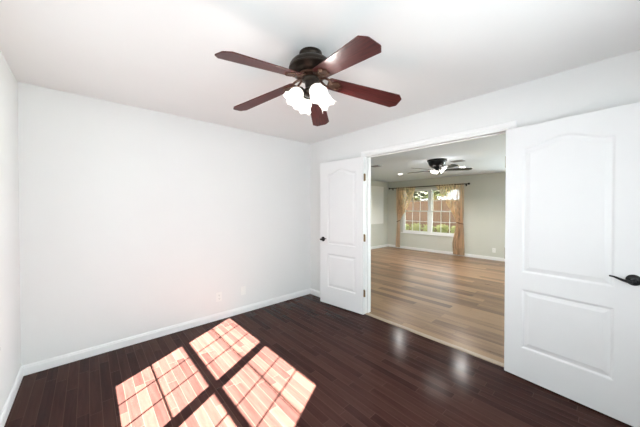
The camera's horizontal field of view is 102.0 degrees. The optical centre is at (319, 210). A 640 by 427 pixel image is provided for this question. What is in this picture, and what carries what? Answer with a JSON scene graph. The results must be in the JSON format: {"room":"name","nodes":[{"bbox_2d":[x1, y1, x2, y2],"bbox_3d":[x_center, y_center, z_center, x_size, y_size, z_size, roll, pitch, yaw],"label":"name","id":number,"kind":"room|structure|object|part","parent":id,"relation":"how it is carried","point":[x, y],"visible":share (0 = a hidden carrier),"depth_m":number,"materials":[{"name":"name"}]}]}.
{"room":"empty bedroom","nodes":[
{"label":"empty bedroom","id":0,"kind":"room"},
{"bbox_2d":[0,51,20,414],"bbox_3d":[-1.240,0.174,0.662,0.120,2.440,3.879,-1,1,-42],"label":"wall","id":1,"kind":"structure","parent":0,"point":[10,322],"depth_m":1.86,"materials":[{"name":"white paint"}]},
{"bbox_2d":[0,366,22,426],"bbox_3d":[-1.190,1.352,0.719,0.014,0.083,3.879,-1,1,-42],"label":"baseboard","id":2,"kind":"structure","parent":1,"relation":"attached to","point":[7,407],"depth_m":1.82,"materials":[{"name":"white paint"}]},
{"bbox_2d":[18,82,309,365],"bbox_3d":[-1.365,0.147,3.235,3.370,2.440,0.120,-1,1,-42],"label":"wall","id":3,"kind":"structure","parent":0,"point":[133,220],"depth_m":2.71,"materials":[{"name":"white paint"}]},
{"bbox_2d":[22,288,309,375],"bbox_3d":[-1.320,1.326,3.198,3.130,0.083,0.014,-1,1,-42],"label":"baseboard","id":4,"kind":"structure","parent":3,"relation":"attached to","point":[49,363],"depth_m":2.72,"materials":[{"name":"white paint"}]},
{"bbox_2d":[216,292,221,301],"bbox_3d":[-1.265,1.082,3.248,0.070,0.115,0.009,-1,1,-42],"label":"wall outlet","id":5,"kind":"object","parent":3,"relation":"attached to","point":[219,294],"visible":1,"depth_m":3.24,"materials":[{"name":"white plastic"}]},
{"bbox_2d":[241,286,245,294],"bbox_3d":[-1.022,1.070,3.460,0.070,0.115,0.016,-1,1,-42],"label":"wall plate","id":6,"kind":"object","parent":3,"relation":"attached to","point":[243,288],"visible":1,"depth_m":3.46,"materials":[{"name":"white plastic"}]},
{"bbox_2d":[4,247,632,426],"bbox_3d":[1.587,1.409,3.996,8.763,0.100,7.150,-1,1,-42],"label":"floor","id":7,"kind":"structure","parent":0,"point":[302,361],"depth_m":2.21,"materials":[{"name":"brown wood"}]},
{"bbox_2d":[0,0,639,143],"bbox_3d":[-0.052,-1.117,1.713,3.310,0.120,4.119,-1,1,-42],"label":"ceiling","id":8,"kind":"structure","parent":0,"point":[155,55],"depth_m":1.69,"materials":[{"name":"white paint"}]},
{"bbox_2d":[215,35,400,125],"bbox_3d":[-0.081,-0.869,1.712,1.219,0.377,1.243,-1,1,-42],"label":"ceiling fan","id":9,"kind":"object","parent":8,"relation":"hanging from","point":[310,67],"visible":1,"depth_m":1.67,"materials":[{"name":"brown wood"}]},
{"bbox_3d":[-0.323,-0.822,1.468,0.150,0.006,0.534,15,20,40],"label":"blade","id":10,"kind":"part","parent":9,"relation":"part of","materials":[{"name":"brown wood"}]},
{"bbox_3d":[-0.409,-0.826,1.908,0.534,0.006,0.150,-10,7,25],"label":"blade","id":11,"kind":"part","parent":9,"relation":"part of","materials":[{"name":"brown wood"}]},
{"bbox_3d":[-0.178,-0.746,1.702,0.135,0.131,0.121,-1,1,-42],"label":"lamp shade","id":12,"kind":"part","parent":9,"relation":"part of","materials":[{"name":"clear glass"}]},
{"bbox_3d":[-0.110,-0.747,1.863,0.121,0.131,0.135,-1,1,-42],"label":"lamp shade","id":13,"kind":"part","parent":9,"relation":"part of","materials":[{"name":"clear glass"}]},
{"bbox_3d":[-0.024,-0.766,1.658,0.050,0.063,0.061,-1,1,-42],"label":"bulb","id":14,"kind":"part","parent":9,"relation":"part of","materials":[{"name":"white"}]},
{"bbox_3d":[-0.016,-0.745,1.633,0.121,0.131,0.135,-1,1,-42],"label":"lamp shade","id":15,"kind":"part","parent":9,"relation":"part of","materials":[{"name":"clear glass"}]},
{"bbox_3d":[-0.018,-0.829,2.126,0.150,0.006,0.534,-11,-10,5],"label":"blade","id":16,"kind":"part","parent":9,"relation":"part of","materials":[{"name":"brown wood"}]},
{"bbox_3d":[0.052,-0.747,1.795,0.135,0.131,0.121,-1,1,-42],"label":"lamp shade","id":17,"kind":"part","parent":9,"relation":"part of","materials":[{"name":"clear glass"}]},
{"bbox_3d":[0.123,-0.821,1.414,0.150,0.006,0.534,12,4,-31],"label":"blade","id":18,"kind":"part","parent":9,"relation":"part of","materials":[{"name":"brown wood"}]},
{"bbox_3d":[0.311,-0.826,1.821,0.534,0.006,0.150,10,-12,-11],"label":"blade","id":19,"kind":"part","parent":9,"relation":"part of","materials":[{"name":"brown wood"}]},
{"bbox_2d":[371,180,387,246],"bbox_3d":[0.451,0.152,7.685,5.273,2.335,0.120,-1,1,-42],"label":"wall","id":20,"kind":"structure","parent":0,"point":[379,232],"depth_m":9.08,"materials":[{"name":"beige paint"}]},
{"bbox_2d":[371,244,387,248],"bbox_3d":[0.496,1.276,7.647,5.273,0.088,0.014,-1,1,-42],"label":"baseboard","id":21,"kind":"structure","parent":20,"relation":"attached to","point":[384,245],"depth_m":9.06,"materials":[{"name":"white paint"}]},
{"bbox_2d":[371,134,505,181],"bbox_3d":[2.842,-1.048,5.094,5.393,0.120,7.150,-1,1,-42],"label":"ceiling","id":22,"kind":"structure","parent":0,"point":[485,155],"depth_m":5.11,"materials":[{"name":"paint"}]},
{"bbox_2d":[407,158,471,173],"bbox_3d":[2.252,-0.855,5.095,1.194,0.266,1.144,-1,1,-42],"label":"ceiling fan","id":23,"kind":"object","parent":22,"relation":"hanging from","point":[437,164],"visible":1,"depth_m":4.95,"materials":[{"name":"black metal"}]},
{"bbox_3d":[2.315,-0.788,4.667,0.130,0.006,0.455,12,0,-5],"label":"blade","id":24,"kind":"part","parent":23,"relation":"part of","materials":[{"name":"black wood"}]},
{"bbox_3d":[2.664,-0.791,4.969,0.455,0.006,0.130,0,-11,13],"label":"blade","id":25,"kind":"part","parent":23,"relation":"part of","materials":[{"name":"brown wood"}]},
{"bbox_2d":[388,172,505,257],"bbox_3d":[4.805,0.161,6.867,0.120,2.335,7.150,-1,1,-42],"label":"wall","id":26,"kind":"structure","parent":0,"point":[484,198],"depth_m":7.32,"materials":[{"name":"beige paint"}]},
{"bbox_2d":[389,183,469,189],"bbox_3d":[3.359,-0.755,8.294,0.116,0.096,2.648,-1,1,-42],"label":"curtain rod","id":27,"kind":"object","parent":26,"relation":"attached to","point":[464,183],"visible":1,"depth_m":8.11,"materials":[{"name":"metal"}]},
{"bbox_2d":[396,186,415,246],"bbox_3d":[2.900,0.237,8.776,0.100,2.072,0.715,-1,1,-42],"label":"curtain","id":28,"kind":"object","parent":27,"relation":"hanging from","point":[400,208],"visible":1,"depth_m":8.89,"materials":[{"name":"beige fabric"}]},
{"bbox_2d":[436,183,464,255],"bbox_3d":[3.850,0.248,7.717,0.100,2.072,0.849,-1,1,-42],"label":"curtain","id":29,"kind":"object","parent":27,"relation":"hanging from","point":[458,242],"visible":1,"depth_m":7.53,"materials":[{"name":"beige fabric"}]},
{"bbox_2d":[401,187,459,236],"bbox_3d":[3.513,0.061,8.278,0.140,1.535,2.000,-1,1,-42],"label":"window","id":30,"kind":"structure","parent":26,"relation":"in","point":[430,211],"depth_m":8.27,"materials":[{"name":"white plastic"}]},
{"bbox_3d":[3.205,0.353,8.640,0.026,0.703,0.845,-1,1,-42],"label":"sash","id":31,"kind":"part","parent":30,"relation":"part of","materials":[{"name":"white plastic"}]},
{"bbox_2d":[405,212,426,230],"bbox_3d":[3.205,0.353,8.640,0.010,0.639,0.781,-1,1,-42],"label":"grille","id":32,"kind":"object","parent":30,"relation":"attached to","point":[419,221],"depth_m":8.73,"materials":[{"name":"white plastic"}]},
{"bbox_3d":[3.227,-0.314,8.653,0.026,0.703,0.845,-1,1,-42],"label":"sash","id":33,"kind":"part","parent":30,"relation":"part of","materials":[{"name":"white plastic"}]},
{"bbox_3d":[3.490,0.790,8.266,0.080,0.077,2.000,-1,1,-42],"label":"sill","id":34,"kind":"part","parent":30,"relation":"part of","materials":[{"name":"white paint"}]},
{"bbox_3d":[3.835,0.361,7.936,0.026,0.703,0.845,-1,1,-42],"label":"sash","id":35,"kind":"part","parent":30,"relation":"part of","materials":[{"name":"white plastic"}]},
{"bbox_3d":[3.858,-0.306,7.949,0.026,0.703,0.845,-1,1,-42],"label":"sash","id":36,"kind":"part","parent":30,"relation":"part of","materials":[{"name":"white plastic"}]},
{"bbox_2d":[436,190,455,210],"bbox_3d":[3.858,-0.306,7.949,0.010,0.639,0.781,-1,1,-42],"label":"grille","id":37,"kind":"object","parent":30,"relation":"attached to","point":[441,200],"depth_m":8.04,"materials":[{"name":"white plastic"}]},
{"bbox_2d":[440,212,455,232],"bbox_3d":[3.835,0.361,7.936,0.010,0.639,0.781,-1,1,-42],"label":"grille","id":38,"kind":"object","parent":30,"relation":"attached to","point":[449,222],"depth_m":7.84,"materials":[{"name":"white plastic"}]},
{"bbox_2d":[388,244,504,261],"bbox_3d":[4.755,1.285,6.834,0.014,0.088,6.910,-1,1,-42],"label":"baseboard","id":39,"kind":"structure","parent":26,"relation":"attached to","point":[389,245],"depth_m":7.83,"materials":[{"name":"white paint"}]},
{"bbox_2d":[310,50,639,291],"bbox_3d":[1.158,0.151,2.811,0.060,2.440,3.879,-1,1,-42],"label":"wall","id":40,"kind":"structure","parent":0,"point":[612,82],"depth_m":2.28,"materials":[{"name":"white paint"}]},
{"bbox_2d":[310,288,319,296],"bbox_3d":[0.179,1.319,3.859,0.014,0.083,1.030,-1,1,-42],"label":"baseboard","id":41,"kind":"structure","parent":40,"relation":"attached to","point":[312,291],"depth_m":4.14,"materials":[{"name":"white paint"}]},
{"bbox_2d":[320,157,365,314],"bbox_3d":[0.305,0.326,3.599,0.772,2.046,0.168,1,1,42],"label":"door","id":42,"kind":"structure","parent":40,"relation":"in","point":[342,182],"depth_m":3.57,"materials":[{"name":"white paint"}]},
{"bbox_2d":[366,313,503,366],"bbox_3d":[1.133,1.367,2.858,0.062,0.008,1.543,-1,1,-42],"label":"threshold","id":43,"kind":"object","parent":40,"relation":"attached to","point":[368,314],"depth_m":2.69,"materials":[{"name":"brown wood"}]},
{"bbox_2d":[365,129,507,313],"bbox_3d":[1.152,0.326,2.864,0.122,2.090,1.579,-1,1,-42],"label":"trim","id":44,"kind":"structure","parent":40,"relation":"attached to","point":[500,132],"depth_m":3.41,"materials":[{"name":"white paint"}]},
{"bbox_2d":[361,120,516,156],"bbox_3d":[1.102,0.301,2.819,0.014,2.140,1.675,-1,1,-42],"label":"trim","id":45,"kind":"structure","parent":40,"relation":"attached to","point":[512,124],"depth_m":2.60,"materials":[{"name":"white paint"}]},
{"bbox_2d":[504,102,639,426],"bbox_3d":[1.805,0.344,1.912,0.168,2.046,0.772,0,1,-36],"label":"door","id":46,"kind":"structure","parent":40,"relation":"in","point":[572,256],"depth_m":1.85,"materials":[{"name":"white paint"}]},
{"bbox_3d":[1.925,0.436,1.649,0.054,0.035,0.113,0,1,-36],"label":"lever","id":47,"kind":"part","parent":46,"relation":"part of","materials":[{"name":"black metal"}]},
{"bbox_3d":[1.976,0.439,1.632,0.017,0.070,0.070,0,1,-36],"label":"handle","id":48,"kind":"part","parent":46,"relation":"part of","materials":[{"name":"black metal"}]},
{"label":"outside","id":49,"kind":"structure","parent":0,"visible":0},
{"bbox_3d":[10.072,1.489,14.414,17.780,0.120,24.000,-1,1,-42],"label":"ground","id":50,"kind":"structure","parent":49,"visible":0},
{"bbox_2d":[410,223,421,230],"bbox_3d":[4.870,1.031,13.091,0.671,0.830,0.590,0,1,26],"label":"shrub","id":51,"kind":"object","parent":50,"relation":"on","point":[415,226],"visible":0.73,"depth_m":12.96,"materials":[{"name":"green plant"}]},
{"bbox_2d":[406,191,427,200],"bbox_3d":[6.452,-0.576,17.512,2.393,3.950,2.430,-1,1,-42],"label":"tree","id":52,"kind":"object","parent":50,"relation":"on","point":[416,196],"visible":0.17,"depth_m":16.87,"materials":[{"name":"green plant"}]},
{"bbox_2d":[422,224,434,231],"bbox_3d":[5.295,1.060,12.628,0.624,0.782,0.685,-1,1,-42],"label":"shrub","id":53,"kind":"object","parent":50,"relation":"on","point":[424,228],"visible":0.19,"depth_m":12.59,"materials":[{"name":"green plant"}]},
{"bbox_2d":[406,199,458,232],"bbox_3d":[5.101,0.425,13.788,0.105,2.020,7.519,-1,1,-42],"label":"wooden fence","id":54,"kind":"object","parent":50,"relation":"on","point":[438,217],"visible":0.16,"depth_m":13.08,"materials":[{"name":"red wood"}]},
{"bbox_3d":[5.953,0.436,12.793,0.045,2.020,0.090,-1,1,-42],"label":"post","id":55,"kind":"part","parent":54,"relation":"part of","materials":[{"name":"red wood"}]},
{"bbox_2d":[425,190,449,199],"bbox_3d":[8.703,-0.763,19.537,2.517,4.282,2.552,-1,1,-42],"label":"tree","id":56,"kind":"object","parent":50,"relation":"on","point":[435,193],"visible":0.06,"depth_m":18.96,"materials":[{"name":"green plant"}]},
{"bbox_2d":[435,224,448,232],"bbox_3d":[5.719,1.024,12.140,0.594,0.864,0.659,-1,1,-42],"label":"shrub","id":57,"kind":"object","parent":50,"relation":"on","point":[444,228],"visible":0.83,"depth_m":12.03,"materials":[{"name":"green plant"}]},
{"bbox_2d":[450,226,455,232],"bbox_3d":[6.157,1.074,11.658,0.644,0.775,0.675,-1,1,-42],"label":"shrub","id":58,"kind":"object","parent":50,"relation":"on","point":[452,229],"visible":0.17,"depth_m":11.71,"materials":[{"name":"green plant"}]}
]}

